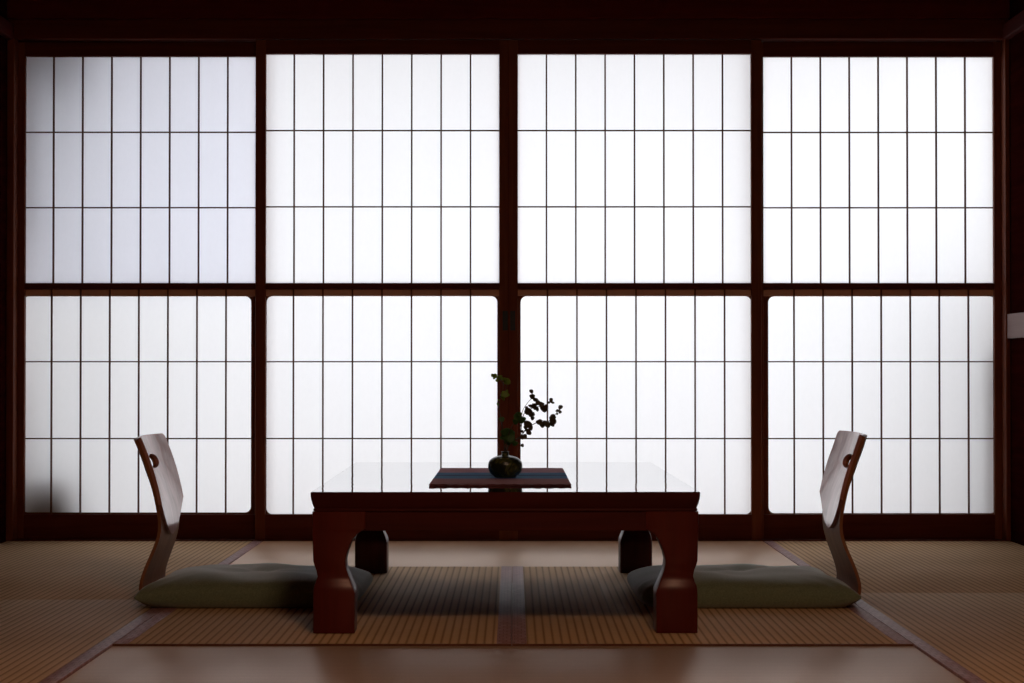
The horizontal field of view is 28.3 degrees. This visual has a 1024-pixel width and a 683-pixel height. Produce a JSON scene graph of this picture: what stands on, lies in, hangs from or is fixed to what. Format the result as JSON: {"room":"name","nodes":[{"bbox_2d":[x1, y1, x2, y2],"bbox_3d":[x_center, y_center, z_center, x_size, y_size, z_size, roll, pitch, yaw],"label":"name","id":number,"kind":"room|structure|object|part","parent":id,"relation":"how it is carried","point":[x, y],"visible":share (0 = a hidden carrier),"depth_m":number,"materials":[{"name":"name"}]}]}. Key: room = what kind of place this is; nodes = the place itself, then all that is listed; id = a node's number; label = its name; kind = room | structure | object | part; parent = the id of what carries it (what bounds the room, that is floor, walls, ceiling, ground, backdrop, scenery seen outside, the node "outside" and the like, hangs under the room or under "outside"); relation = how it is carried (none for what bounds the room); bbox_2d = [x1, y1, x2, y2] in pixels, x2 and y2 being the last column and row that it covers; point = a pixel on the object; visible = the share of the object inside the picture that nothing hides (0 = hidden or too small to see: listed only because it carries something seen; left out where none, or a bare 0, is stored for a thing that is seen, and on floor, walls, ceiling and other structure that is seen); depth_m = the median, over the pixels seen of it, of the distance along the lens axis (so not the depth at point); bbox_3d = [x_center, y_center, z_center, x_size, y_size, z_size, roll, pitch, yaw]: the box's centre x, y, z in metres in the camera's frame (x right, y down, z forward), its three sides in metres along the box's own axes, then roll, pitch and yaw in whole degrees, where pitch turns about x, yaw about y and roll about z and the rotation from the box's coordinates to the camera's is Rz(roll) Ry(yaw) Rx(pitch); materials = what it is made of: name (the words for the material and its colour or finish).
{"room":"traditional dwelling","nodes":[
{"label":"traditional dwelling","id":0,"kind":"room"},
{"bbox_2d":[0,0,7,542],"bbox_3d":[-1.901,-0.512,2.813,0.120,2.750,9.440,0,-1,0],"label":"wall","id":1,"kind":"structure","parent":0,"point":[3,3],"depth_m":7.34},
{"bbox_2d":[0,15,13,38],"bbox_3d":[-1.825,-1.172,3.891,0.030,0.056,6.978,0,-1,0],"label":"trim","id":2,"kind":"structure","parent":1,"relation":"attached to","point":[6,27],"depth_m":7.28,"materials":[{"name":"brown wood"}]},
{"bbox_2d":[6,39,18,540],"bbox_3d":[-1.825,-0.190,7.448,0.026,1.827,0.133,0,-1,0],"label":"trim","id":3,"kind":"structure","parent":1,"relation":"attached to","point":[12,44],"depth_m":7.39,"materials":[{"name":"brown wood"}]},
{"bbox_2d":[17,42,255,538],"bbox_3d":[-1.363,-0.189,7.463,0.919,1.824,0.032,0,-1,0],"label":"door","id":4,"kind":"structure","parent":1,"relation":"in","point":[137,160],"depth_m":7.47,"materials":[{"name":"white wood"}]},
{"bbox_3d":[-1.365,0.678,7.452,0.847,0.089,0.031,0,-1,0],"label":"rail","id":5,"kind":"part","parent":4,"relation":"part of","materials":[{"name":"brown wood"}]},
{"bbox_3d":[-1.365,-0.203,7.464,0.847,0.022,0.031,0,-1,0],"label":"rail","id":6,"kind":"part","parent":4,"relation":"part of","materials":[{"name":"brown wood"}]},
{"bbox_3d":[-1.365,0.222,7.464,0.851,0.829,0.003,0,-1,0],"label":"screen frame","id":7,"kind":"part","parent":4,"relation":"part of","materials":[{"name":"white paper"}]},
{"bbox_3d":[-1.365,-1.074,7.475,0.847,0.054,0.031,0,-1,0],"label":"rail","id":8,"kind":"part","parent":4,"relation":"part of","materials":[{"name":"brown wood"}]},
{"bbox_3d":[-1.365,-0.179,7.466,0.847,0.025,0.004,0,-1,0],"label":"screen rail","id":9,"kind":"part","parent":4,"relation":"part of","materials":[{"name":"brown wood"}]},
{"bbox_2d":[8,19,1008,41],"bbox_3d":[-0.013,-1.138,7.464,3.650,0.071,0.125,0,-1,0],"label":"trim","id":10,"kind":"structure","parent":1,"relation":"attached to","point":[25,30],"depth_m":7.40,"materials":[{"name":"brown wood"}]},
{"bbox_2d":[255,40,508,539],"bbox_3d":[-0.466,-0.190,7.423,0.940,1.824,0.040,0,-1,0],"label":"door","id":11,"kind":"structure","parent":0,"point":[382,206],"depth_m":7.43,"materials":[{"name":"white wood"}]},
{"bbox_3d":[-0.473,-0.202,7.421,0.853,0.022,0.031,0,-1,0],"label":"rail","id":12,"kind":"part","parent":11,"relation":"part of","materials":[{"name":"brown wood"}]},
{"bbox_3d":[-0.473,0.676,7.409,0.853,0.092,0.031,0,-1,0],"label":"rail","id":13,"kind":"part","parent":11,"relation":"part of","materials":[{"name":"brown wood"}]},
{"bbox_3d":[-0.473,-1.076,7.433,0.853,0.051,0.031,0,-1,0],"label":"rail","id":14,"kind":"part","parent":11,"relation":"part of","materials":[{"name":"brown wood"}]},
{"bbox_3d":[-0.473,-0.178,7.424,0.853,0.024,0.004,0,-1,0],"label":"screen rail","id":15,"kind":"part","parent":11,"relation":"part of","materials":[{"name":"brown wood"}]},
{"bbox_3d":[-0.473,0.220,7.421,0.857,0.824,0.003,0,-1,0],"label":"screen frame","id":16,"kind":"part","parent":11,"relation":"part of","materials":[{"name":"white paper"}]},
{"bbox_3d":[-0.025,-0.076,7.402,0.019,0.071,0.002,0,-1,0],"label":"finger pull","id":17,"kind":"part","parent":11,"relation":"part of","materials":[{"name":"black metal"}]},
{"bbox_2d":[1009,0,1023,545],"bbox_3d":[1.869,-0.512,2.811,0.120,2.750,9.440,0,-1,0],"label":"wall","id":18,"kind":"structure","parent":0,"point":[1016,43],"depth_m":7.27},
{"bbox_2d":[12,539,1006,541],"bbox_3d":[-0.013,0.775,7.438,3.650,0.102,0.125,0,-1,0],"label":"trim","id":19,"kind":"structure","parent":18,"relation":"attached to","point":[763,540],"depth_m":7.38,"materials":[{"name":"brown wood"}]},
{"bbox_2d":[509,40,761,539],"bbox_3d":[0.449,-0.190,7.419,0.923,1.824,0.034,0,-1,0],"label":"door","id":20,"kind":"structure","parent":18,"relation":"in","point":[635,209],"depth_m":7.42,"materials":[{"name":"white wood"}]},
{"bbox_3d":[0.003,-0.076,7.402,0.019,0.071,0.002,0,-1,0],"label":"finger pull","id":21,"kind":"part","parent":20,"relation":"part of","materials":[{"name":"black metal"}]},
{"bbox_3d":[0.447,-1.076,7.433,0.852,0.051,0.031,0,-1,0],"label":"rail","id":22,"kind":"part","parent":20,"relation":"part of","materials":[{"name":"brown wood"}]},
{"bbox_3d":[0.447,-0.202,7.421,0.852,0.022,0.031,0,-1,0],"label":"rail","id":23,"kind":"part","parent":20,"relation":"part of","materials":[{"name":"brown wood"}]},
{"bbox_3d":[0.447,-0.178,7.423,0.852,0.024,0.004,0,-1,0],"label":"screen rail","id":24,"kind":"part","parent":20,"relation":"part of","materials":[{"name":"brown wood"}]},
{"bbox_3d":[0.447,0.220,7.421,0.856,0.824,0.003,0,-1,0],"label":"screen frame","id":25,"kind":"part","parent":20,"relation":"part of","materials":[{"name":"white paper"}]},
{"bbox_3d":[0.447,0.676,7.409,0.852,0.092,0.031,0,-1,0],"label":"rail","id":26,"kind":"part","parent":20,"relation":"part of","materials":[{"name":"brown wood"}]},
{"bbox_2d":[761,42,1001,538],"bbox_3d":[1.344,-0.189,7.462,0.918,1.824,0.032,0,-1,0],"label":"door","id":27,"kind":"structure","parent":18,"relation":"in","point":[881,161],"depth_m":7.47,"materials":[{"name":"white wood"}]},
{"bbox_3d":[1.346,-1.074,7.474,0.846,0.055,0.031,0,-1,0],"label":"rail","id":28,"kind":"part","parent":27,"relation":"part of","materials":[{"name":"brown wood"}]},
{"bbox_3d":[1.346,-0.179,7.465,0.846,0.025,0.004,0,-1,0],"label":"screen rail","id":29,"kind":"part","parent":27,"relation":"part of","materials":[{"name":"brown wood"}]},
{"bbox_3d":[1.346,-0.203,7.462,0.846,0.022,0.031,0,-1,0],"label":"rail","id":30,"kind":"part","parent":27,"relation":"part of","materials":[{"name":"brown wood"}]},
{"bbox_3d":[1.346,0.222,7.463,0.850,0.829,0.003,0,-1,0],"label":"screen frame","id":31,"kind":"part","parent":27,"relation":"part of","materials":[{"name":"white paper"}]},
{"bbox_3d":[1.346,0.678,7.450,0.846,0.089,0.031,0,-1,0],"label":"rail","id":32,"kind":"part","parent":27,"relation":"part of","materials":[{"name":"brown wood"}]},
{"bbox_2d":[1001,39,1010,540],"bbox_3d":[1.803,-0.190,7.446,0.017,1.827,0.133,0,-1,0],"label":"trim","id":33,"kind":"structure","parent":18,"relation":"attached to","point":[1005,92],"depth_m":7.39,"materials":[{"name":"brown wood"}]},
{"bbox_2d":[1003,10,1023,38],"bbox_3d":[1.795,-1.172,3.889,0.030,0.056,6.978,0,-1,0],"label":"trim","id":34,"kind":"structure","parent":18,"relation":"attached to","point":[1014,26],"depth_m":7.22,"materials":[{"name":"brown wood"}]},
{"bbox_2d":[1007,312,1023,337],"bbox_3d":[1.804,-0.070,6.280,0.014,0.088,2.188,0,-1,0],"label":"trim","id":35,"kind":"structure","parent":18,"relation":"attached to","point":[1015,321],"depth_m":7.25,"materials":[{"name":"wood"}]},
{"bbox_3d":[-0.016,0.790,2.725,3.890,0.144,9.300,0,-1,0],"label":"floor","id":36,"kind":"structure","parent":0,"visible":0},
{"bbox_2d":[0,600,163,682],"bbox_3d":[-1.373,0.713,4.597,0.930,0.053,1.820,0,-1,0],"label":"mat","id":37,"kind":"object","parent":36,"relation":"on","point":[42,641],"visible":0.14,"depth_m":4.82,"materials":[{"name":"wicker"}]},
{"bbox_2d":[0,541,261,599],"bbox_3d":[-1.373,0.738,6.442,0.930,0.053,1.868,0,-1,0],"label":"mat","id":38,"kind":"object","parent":36,"relation":"on","point":[29,570],"visible":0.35,"depth_m":6.52,"materials":[{"name":"wicker"}]},
{"bbox_2d":[112,566,511,646],"bbox_3d":[-0.454,0.725,5.515,0.906,0.053,1.819,0,-1,0],"label":"mat","id":39,"kind":"object","parent":36,"relation":"on","point":[401,606],"visible":0.52,"depth_m":5.04,"materials":[{"name":"wicker"}]},
{"bbox_2d":[134,433,182,590],"bbox_3d":[-0.817,0.477,5.574,0.427,0.438,0.370,0,-1,0],"label":"chair","id":40,"kind":"object","parent":39,"relation":"on","point":[163,477],"visible":0.65,"depth_m":5.58,"materials":[{"name":"brown wood"}]},
{"bbox_3d":[-0.976,0.393,5.576,0.093,0.271,0.352,0,-1,0],"label":"panel","id":41,"kind":"part","parent":40,"relation":"part of","materials":[{"name":"brown wood"}]},
{"bbox_2d":[134,563,372,607],"bbox_3d":[-0.687,0.656,5.574,0.588,0.086,0.610,0,-1,0],"label":"floor cushion","id":42,"kind":"object","parent":39,"relation":"on","point":[261,585],"visible":0.82,"depth_m":5.29,"materials":[{"name":"green fabric"}]},
{"bbox_2d":[311,462,699,632],"bbox_3d":[-0.021,0.532,5.549,0.921,0.334,1.530,0,-1,0],"label":"table","id":43,"kind":"object","parent":39,"relation":"on","point":[365,501],"visible":0.98,"depth_m":4.80,"materials":[{"name":"red paint"}]},
{"bbox_3d":[-0.409,0.546,4.853,0.126,0.287,0.126,0,-1,0],"label":"leg","id":44,"kind":"part","parent":43,"relation":"part of","materials":[{"name":"red paint"}]},
{"bbox_3d":[-0.419,0.565,6.239,0.126,0.287,0.126,0,-1,0],"label":"leg","id":45,"kind":"part","parent":43,"relation":"part of","materials":[{"name":"red paint"}]},
{"bbox_2d":[429,468,570,485],"bbox_3d":[-0.029,0.360,5.439,0.353,0.005,0.854,0,-1,0],"label":"table runner","id":46,"kind":"object","parent":43,"relation":"on","point":[445,476],"visible":0.88,"depth_m":5.30,"materials":[{"name":"grey fabric"}]},
{"bbox_2d":[488,451,521,476],"bbox_3d":[-0.018,0.324,5.361,0.091,0.068,0.091,0,-1,0],"label":"vase","id":47,"kind":"object","parent":46,"relation":"on","point":[505,465],"visible":1,"depth_m":5.33,"materials":[{"name":"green ceramic"}]},
{"bbox_2d":[491,374,509,451],"bbox_3d":[-0.030,0.196,5.372,0.052,0.224,0.021,0,-1,0],"label":"leafy sprig","id":48,"kind":"object","parent":47,"relation":"in","point":[504,394],"visible":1,"depth_m":5.37,"materials":[{"name":"green plant"}]},
{"bbox_3d":[-0.026,0.201,5.372,0.023,0.214,0.014,0,-1,26],"label":"stem","id":49,"kind":"part","parent":48,"relation":"part of","materials":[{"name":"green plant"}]},
{"bbox_2d":[498,412,525,451],"bbox_3d":[0.001,0.247,5.357,0.073,0.122,0.023,0,-1,0],"label":"leafy sprig","id":50,"kind":"object","parent":47,"relation":"in","point":[508,435],"visible":1,"depth_m":5.36,"materials":[{"name":"green plant"}]},
{"bbox_3d":[-0.005,0.255,5.360,0.044,0.106,0.008,0,-1,0],"label":"stem","id":51,"kind":"part","parent":50,"relation":"part of","materials":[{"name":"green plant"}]},
{"bbox_2d":[506,389,562,451],"bbox_3d":[0.058,0.217,5.362,0.153,0.182,0.029,0,-1,0],"label":"leafy sprig","id":52,"kind":"object","parent":47,"relation":"in","point":[527,424],"visible":1,"depth_m":5.36,"materials":[{"name":"green plant"}]},
{"bbox_3d":[0.367,0.565,6.245,0.126,0.287,0.126,0,-1,0],"label":"leg","id":53,"kind":"part","parent":43,"relation":"part of","materials":[{"name":"red paint"}]},
{"bbox_3d":[0.378,0.546,4.859,0.126,0.287,0.126,0,-1,0],"label":"leg","id":54,"kind":"part","parent":43,"relation":"part of","materials":[{"name":"red paint"}]},
{"bbox_2d":[61,646,964,682],"bbox_3d":[0.002,0.711,4.150,1.818,0.052,0.908,0,-1,0],"label":"mat","id":55,"kind":"object","parent":36,"relation":"on","point":[118,664],"visible":1,"depth_m":4.32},
{"bbox_2d":[229,541,797,566],"bbox_3d":[0.003,0.745,6.900,1.818,0.052,0.949,0,-1,0],"label":"mat","id":56,"kind":"object","parent":36,"relation":"on","point":[401,553],"visible":0.53,"depth_m":6.88,"materials":[{"name":"beige wicker"}]},
{"bbox_2d":[512,566,913,646],"bbox_3d":[0.456,0.725,5.514,0.912,0.053,1.819,0,-1,0],"label":"mat","id":57,"kind":"object","parent":36,"relation":"on","point":[552,606],"visible":0.54,"depth_m":5.04,"materials":[{"name":"wicker"}]},
{"bbox_2d":[820,430,866,594],"bbox_3d":[0.754,0.472,5.574,0.427,0.447,0.370,0,-1,0],"label":"chair","id":58,"kind":"object","parent":57,"relation":"on","point":[838,474],"visible":0.56,"depth_m":5.58,"materials":[{"name":"brown wood"}]},
{"bbox_2d":[627,564,860,607],"bbox_3d":[0.616,0.656,5.573,0.582,0.086,0.610,0,-1,0],"label":"floor cushion","id":59,"kind":"object","parent":58,"relation":"on","point":[724,585],"visible":0.75,"depth_m":5.29,"materials":[{"name":"green fabric"}]},
{"bbox_3d":[0.913,0.381,5.575,0.092,0.264,0.352,0,-1,0],"label":"panel","id":60,"kind":"part","parent":58,"relation":"part of","materials":[{"name":"brown wood"}]},
{"bbox_2d":[764,541,1023,592],"bbox_3d":[1.362,0.739,6.525,0.896,0.053,1.699,0,-1,0],"label":"mat","id":61,"kind":"object","parent":36,"relation":"on","point":[881,566],"visible":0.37,"depth_m":6.52,"materials":[{"name":"wicker"}]},
{"bbox_2d":[854,593,1023,682],"bbox_3d":[1.361,0.715,4.765,0.896,0.053,1.819,0,-1,0],"label":"mat","id":62,"kind":"object","parent":36,"relation":"on","point":[976,637],"visible":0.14,"depth_m":4.91,"materials":[{"name":"wicker"}]},
{"bbox_3d":[-0.013,-1.541,7.478,3.650,0.565,0.118,0,-1,0],"label":"wall","id":63,"kind":"structure","parent":0,"visible":0},
{"bbox_2d":[7,0,1009,18],"bbox_3d":[-0.013,-1.217,7.456,3.650,0.085,0.143,0,-1,0],"label":"trim","id":64,"kind":"structure","parent":63,"relation":"attached to","point":[16,9],"depth_m":7.38,"materials":[{"name":"brown wood"}]}
]}

